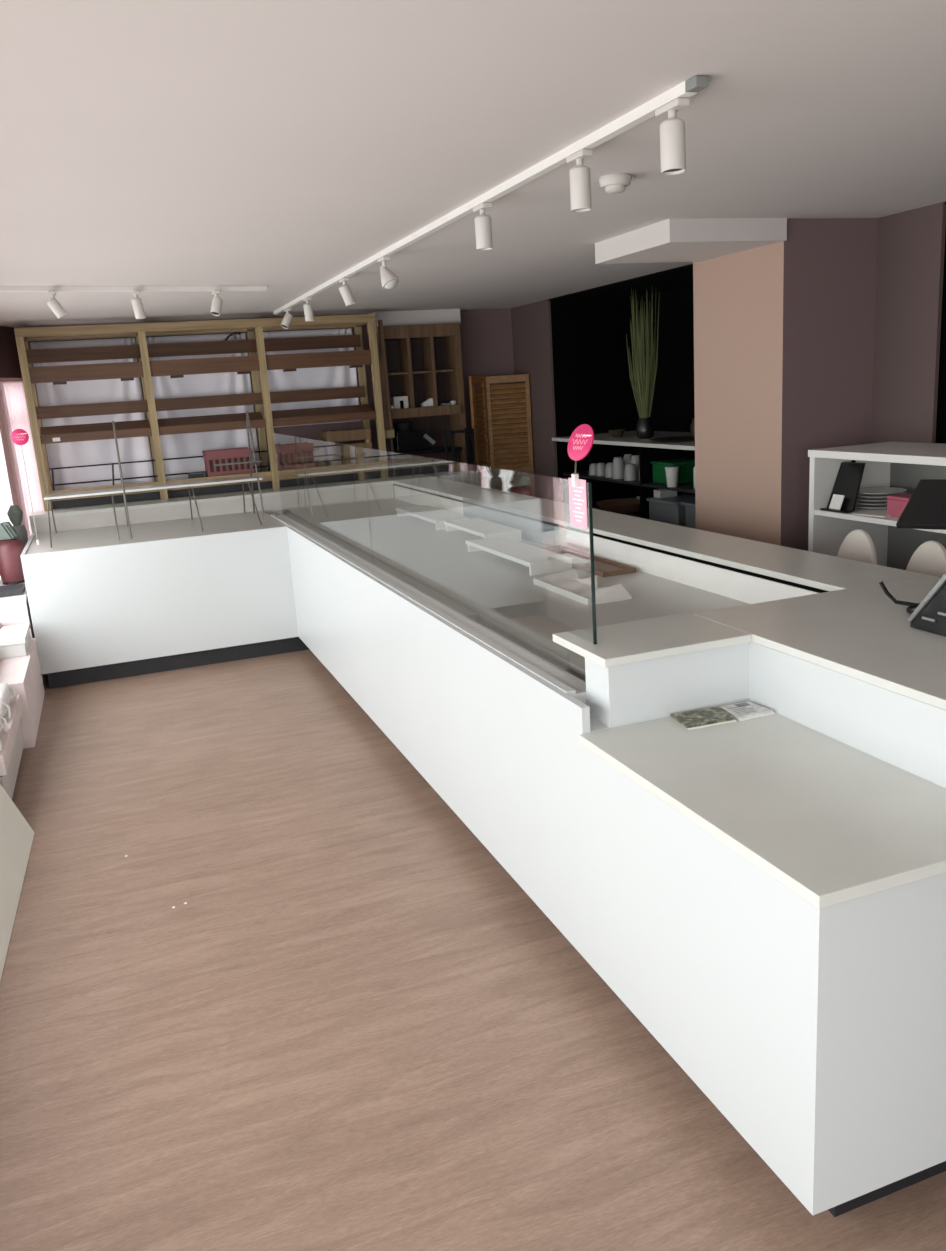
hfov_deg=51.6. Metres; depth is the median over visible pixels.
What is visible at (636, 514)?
shelf
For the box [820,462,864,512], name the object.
menu board
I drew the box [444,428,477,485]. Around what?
stand
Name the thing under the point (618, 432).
bowl
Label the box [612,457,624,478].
cup
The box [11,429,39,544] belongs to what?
round sign
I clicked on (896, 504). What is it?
box
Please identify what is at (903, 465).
open shelf unit
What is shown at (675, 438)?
platter
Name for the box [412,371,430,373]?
shelf
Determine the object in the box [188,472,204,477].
carton
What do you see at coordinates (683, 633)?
countertop
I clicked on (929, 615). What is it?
card terminal
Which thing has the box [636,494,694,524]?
plastic tub
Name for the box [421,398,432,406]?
crumpled paper
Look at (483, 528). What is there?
display riser
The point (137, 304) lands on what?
spotlight
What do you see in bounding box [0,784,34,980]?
leaning board
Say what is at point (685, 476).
box
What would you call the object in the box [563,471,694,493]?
shelf
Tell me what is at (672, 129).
spotlight
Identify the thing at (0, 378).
window
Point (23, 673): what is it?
window bench
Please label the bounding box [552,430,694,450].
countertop
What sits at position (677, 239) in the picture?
ceiling bulkhead
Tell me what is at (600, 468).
cup
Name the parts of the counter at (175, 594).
panel, panel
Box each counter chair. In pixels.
[837,529,877,564]
[906,541,945,576]
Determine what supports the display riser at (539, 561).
on the counter at (819, 1035)
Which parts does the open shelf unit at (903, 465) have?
panel, shelf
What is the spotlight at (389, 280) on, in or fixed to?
attached to the track at (686, 89)
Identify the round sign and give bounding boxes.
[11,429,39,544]
[567,424,593,486]
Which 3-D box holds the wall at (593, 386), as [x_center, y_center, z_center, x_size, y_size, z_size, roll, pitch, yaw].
[3.158,-0.673,4.039,1.730,2.281,11.090,-9,15,-19]
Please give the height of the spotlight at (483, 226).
0.144 m
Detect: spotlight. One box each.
[47,291,66,318]
[131,291,145,318]
[210,290,221,315]
[281,308,292,328]
[303,297,313,321]
[339,277,355,305]
[378,256,398,289]
[473,202,492,249]
[566,149,592,211]
[655,98,689,174]
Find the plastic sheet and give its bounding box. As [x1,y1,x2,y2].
[254,328,360,427]
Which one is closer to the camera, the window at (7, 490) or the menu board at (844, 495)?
the menu board at (844, 495)
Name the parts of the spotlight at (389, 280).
bulb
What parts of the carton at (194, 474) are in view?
carton lid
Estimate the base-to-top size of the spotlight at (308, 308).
0.141 m
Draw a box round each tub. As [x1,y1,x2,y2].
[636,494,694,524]
[681,501,695,528]
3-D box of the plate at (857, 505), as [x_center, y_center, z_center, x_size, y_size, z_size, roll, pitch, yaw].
[1.853,-0.546,4.473,0.230,0.016,0.230,-9,15,-19]
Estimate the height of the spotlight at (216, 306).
0.134 m
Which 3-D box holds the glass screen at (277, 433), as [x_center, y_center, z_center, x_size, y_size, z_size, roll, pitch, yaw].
[-0.943,-0.826,5.824,0.008,0.577,2.524,-9,15,-19]
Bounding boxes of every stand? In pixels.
[44,411,264,547]
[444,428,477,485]
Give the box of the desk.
[394,446,461,481]
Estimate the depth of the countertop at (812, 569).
4.01 m
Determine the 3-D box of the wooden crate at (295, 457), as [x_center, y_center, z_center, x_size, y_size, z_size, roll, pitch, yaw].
[-1.390,-1.349,7.853,0.340,0.260,0.330,-9,15,-19]
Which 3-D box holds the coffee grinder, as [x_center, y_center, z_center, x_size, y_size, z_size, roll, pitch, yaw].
[-0.509,-1.597,8.272,0.329,0.230,0.220,-9,15,-19]
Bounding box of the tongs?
[225,332,239,340]
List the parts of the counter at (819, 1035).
panel, step panel, panel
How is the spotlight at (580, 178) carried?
attached to the track at (686, 89)
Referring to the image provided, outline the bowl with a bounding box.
[607,429,625,437]
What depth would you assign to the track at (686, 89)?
2.94 m
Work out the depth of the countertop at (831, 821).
2.03 m
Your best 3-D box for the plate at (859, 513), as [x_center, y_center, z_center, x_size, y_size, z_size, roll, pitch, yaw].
[1.749,-0.485,4.277,0.072,0.003,0.170,-12,16,-29]
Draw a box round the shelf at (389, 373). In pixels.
[388,372,407,375]
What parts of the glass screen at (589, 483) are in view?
pane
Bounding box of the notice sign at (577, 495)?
[568,478,587,528]
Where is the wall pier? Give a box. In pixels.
[871,202,945,442]
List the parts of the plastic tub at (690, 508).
tub lid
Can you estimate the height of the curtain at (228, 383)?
1.110 m
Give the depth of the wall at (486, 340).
8.50 m
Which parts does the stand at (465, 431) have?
ring frame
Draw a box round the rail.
[49,450,268,490]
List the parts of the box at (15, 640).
lid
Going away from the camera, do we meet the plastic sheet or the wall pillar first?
the wall pillar
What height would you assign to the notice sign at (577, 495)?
0.126 m
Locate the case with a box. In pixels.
[0,583,25,596]
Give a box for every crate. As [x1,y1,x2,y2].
[202,447,253,476]
[275,439,325,469]
[318,428,372,465]
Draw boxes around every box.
[0,624,30,658]
[651,458,694,484]
[887,493,912,516]
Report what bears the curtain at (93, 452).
hanging from the shelving at (152, 427)
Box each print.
[573,487,583,521]
[729,702,754,714]
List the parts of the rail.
post, post, post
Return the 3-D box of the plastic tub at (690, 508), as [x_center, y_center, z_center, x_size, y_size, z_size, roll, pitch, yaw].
[1.608,-0.741,6.540,0.310,0.170,0.320,-9,15,-19]
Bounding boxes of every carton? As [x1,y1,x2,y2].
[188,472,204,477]
[654,489,676,497]
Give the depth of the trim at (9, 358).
7.15 m
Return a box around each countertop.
[387,474,929,590]
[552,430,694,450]
[553,612,751,667]
[579,701,945,908]
[693,575,945,709]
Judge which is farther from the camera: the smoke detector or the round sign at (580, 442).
the smoke detector
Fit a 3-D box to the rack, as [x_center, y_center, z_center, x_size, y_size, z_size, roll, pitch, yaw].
[-0.698,-1.347,7.995,0.123,2.201,0.115,-9,15,-19]
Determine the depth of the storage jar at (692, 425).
6.93 m
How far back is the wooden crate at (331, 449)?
7.82 m
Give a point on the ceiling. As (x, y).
(282, 146)
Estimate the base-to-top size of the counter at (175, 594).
0.966 m
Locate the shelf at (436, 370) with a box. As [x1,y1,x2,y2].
[435,369,452,372]
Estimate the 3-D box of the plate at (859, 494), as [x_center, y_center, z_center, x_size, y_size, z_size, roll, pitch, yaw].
[1.850,-0.593,4.462,0.230,0.016,0.230,-9,15,-19]
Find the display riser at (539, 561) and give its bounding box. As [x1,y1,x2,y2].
[466,536,572,575]
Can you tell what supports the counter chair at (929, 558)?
on the floor
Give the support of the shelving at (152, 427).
on the floor
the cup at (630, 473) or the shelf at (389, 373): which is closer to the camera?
the cup at (630, 473)
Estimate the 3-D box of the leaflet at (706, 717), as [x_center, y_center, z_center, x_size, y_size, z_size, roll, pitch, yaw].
[0.595,0.238,2.521,0.148,0.010,0.102,-7,14,-14]
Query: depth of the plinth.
5.91 m
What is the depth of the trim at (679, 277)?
7.13 m
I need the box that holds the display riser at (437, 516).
[395,505,469,529]
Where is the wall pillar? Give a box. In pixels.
[693,218,877,550]
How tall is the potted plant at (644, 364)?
1.069 m
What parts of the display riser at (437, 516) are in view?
plate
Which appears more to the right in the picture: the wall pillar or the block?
the wall pillar
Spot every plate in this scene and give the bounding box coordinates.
[854,512,890,516]
[855,503,886,508]
[856,500,886,505]
[857,497,887,501]
[858,492,905,498]
[859,487,906,494]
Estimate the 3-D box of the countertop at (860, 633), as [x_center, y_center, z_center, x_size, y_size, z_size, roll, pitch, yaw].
[1.259,0.031,2.461,0.890,0.022,1.177,-9,15,-19]
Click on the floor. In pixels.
(354, 1028)
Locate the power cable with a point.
(911, 605)
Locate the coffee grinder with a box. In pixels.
[393,422,435,451]
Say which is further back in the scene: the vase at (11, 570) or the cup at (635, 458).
the cup at (635, 458)
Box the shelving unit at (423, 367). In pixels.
[377,323,467,483]
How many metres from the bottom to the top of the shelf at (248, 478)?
0.008 m
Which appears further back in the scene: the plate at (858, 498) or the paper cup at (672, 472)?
the paper cup at (672, 472)
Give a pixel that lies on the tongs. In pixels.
(234, 333)
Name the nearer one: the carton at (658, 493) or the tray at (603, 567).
the tray at (603, 567)
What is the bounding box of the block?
[391,396,408,408]
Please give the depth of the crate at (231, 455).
7.55 m
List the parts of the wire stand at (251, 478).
leg, leg, leg, hairpin leg, leg, leg, leg, leg, hairpin leg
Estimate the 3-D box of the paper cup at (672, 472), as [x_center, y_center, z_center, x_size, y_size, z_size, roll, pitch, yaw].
[1.356,-1.013,6.668,0.100,0.135,0.100,-9,15,-19]
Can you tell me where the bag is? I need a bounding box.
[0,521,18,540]
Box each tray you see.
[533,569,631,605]
[542,545,635,576]
[596,498,639,513]
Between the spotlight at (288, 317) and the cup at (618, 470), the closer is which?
the spotlight at (288, 317)
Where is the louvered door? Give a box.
[469,374,534,496]
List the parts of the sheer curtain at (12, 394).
curtain rod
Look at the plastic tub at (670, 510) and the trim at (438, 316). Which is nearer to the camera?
the plastic tub at (670, 510)
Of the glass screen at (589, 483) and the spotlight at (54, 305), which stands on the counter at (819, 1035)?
the glass screen at (589, 483)
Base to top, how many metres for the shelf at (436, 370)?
0.017 m
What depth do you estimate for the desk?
8.23 m
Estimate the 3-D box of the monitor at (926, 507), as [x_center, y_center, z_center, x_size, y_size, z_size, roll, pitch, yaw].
[1.399,-0.231,2.741,0.268,0.334,0.356,-16,19,-42]
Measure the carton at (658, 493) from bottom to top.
0.053 m
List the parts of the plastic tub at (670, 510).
tub lid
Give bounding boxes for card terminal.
[906,572,945,635]
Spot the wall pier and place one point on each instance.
(911, 243)
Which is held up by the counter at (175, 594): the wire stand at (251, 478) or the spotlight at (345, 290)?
the wire stand at (251, 478)
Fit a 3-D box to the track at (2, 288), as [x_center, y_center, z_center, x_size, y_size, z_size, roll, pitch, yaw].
[-1.972,-1.776,5.168,1.876,0.025,0.034,-13,16,-32]
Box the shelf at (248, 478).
[45,476,259,497]
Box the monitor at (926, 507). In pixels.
[896,479,945,529]
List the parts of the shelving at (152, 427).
post, post, shelf, rail, shelf, post, post, shelf, panel, rail, shelf, post, post, shelf, shelf, rail, post, post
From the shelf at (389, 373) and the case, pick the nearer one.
the case
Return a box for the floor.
[0,649,945,1250]
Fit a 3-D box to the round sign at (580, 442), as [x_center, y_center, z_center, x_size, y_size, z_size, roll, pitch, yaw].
[0.269,-0.426,2.473,0.044,0.160,0.112,-9,15,-19]
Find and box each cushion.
[0,683,15,718]
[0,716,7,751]
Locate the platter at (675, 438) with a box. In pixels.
[649,436,694,441]
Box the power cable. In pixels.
[879,581,919,613]
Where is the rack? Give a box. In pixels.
[367,320,394,497]
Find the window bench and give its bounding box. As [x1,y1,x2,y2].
[0,628,44,799]
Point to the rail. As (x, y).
(112, 464)
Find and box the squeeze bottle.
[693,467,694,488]
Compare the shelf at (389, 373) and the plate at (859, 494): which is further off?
the shelf at (389, 373)
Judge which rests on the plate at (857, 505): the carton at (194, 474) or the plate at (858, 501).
the plate at (858, 501)
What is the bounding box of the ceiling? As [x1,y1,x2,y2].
[0,0,945,327]
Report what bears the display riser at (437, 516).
on the counter at (819, 1035)
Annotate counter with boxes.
[20,478,393,688]
[271,484,945,1216]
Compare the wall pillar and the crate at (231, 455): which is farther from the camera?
the crate at (231, 455)
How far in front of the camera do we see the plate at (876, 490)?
4.47 m
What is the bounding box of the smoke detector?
[599,173,631,193]
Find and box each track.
[0,286,266,291]
[273,75,707,314]
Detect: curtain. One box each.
[0,380,43,539]
[29,338,154,490]
[146,333,260,480]
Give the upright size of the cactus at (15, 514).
0.470 m
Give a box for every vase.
[0,538,25,584]
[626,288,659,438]
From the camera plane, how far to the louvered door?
8.46 m
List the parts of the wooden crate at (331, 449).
corner post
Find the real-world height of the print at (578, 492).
0.092 m
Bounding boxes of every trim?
[0,326,21,377]
[369,309,460,325]
[548,201,945,300]
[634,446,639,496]
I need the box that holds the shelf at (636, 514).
[587,497,685,526]
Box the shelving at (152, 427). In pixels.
[14,314,387,510]
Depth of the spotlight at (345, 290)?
5.30 m
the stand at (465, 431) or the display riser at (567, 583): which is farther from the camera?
the stand at (465, 431)
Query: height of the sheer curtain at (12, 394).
1.444 m
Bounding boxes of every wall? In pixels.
[17,308,519,500]
[511,230,945,501]
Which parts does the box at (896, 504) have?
box lid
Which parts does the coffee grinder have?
spout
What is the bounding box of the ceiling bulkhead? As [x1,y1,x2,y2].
[595,218,786,263]
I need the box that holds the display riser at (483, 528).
[444,518,521,540]
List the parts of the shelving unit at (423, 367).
panel, panel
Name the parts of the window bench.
drawer, panel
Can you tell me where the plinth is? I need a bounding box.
[0,579,43,678]
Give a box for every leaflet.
[671,706,735,729]
[720,701,774,720]
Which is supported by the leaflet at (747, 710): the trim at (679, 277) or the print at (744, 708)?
the print at (744, 708)
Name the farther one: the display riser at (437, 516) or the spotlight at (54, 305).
the display riser at (437, 516)
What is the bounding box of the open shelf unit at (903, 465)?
[808,442,945,569]
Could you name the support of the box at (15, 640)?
on the window bench
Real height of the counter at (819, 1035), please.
0.946 m
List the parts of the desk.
leg, leg, leg, leg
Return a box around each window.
[0,378,21,524]
[0,408,17,525]
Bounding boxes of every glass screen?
[277,433,362,532]
[368,448,596,643]
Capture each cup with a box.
[589,463,596,474]
[596,463,605,475]
[605,462,612,477]
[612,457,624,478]
[623,454,631,465]
[624,463,637,480]
[630,455,638,478]
[665,466,678,486]

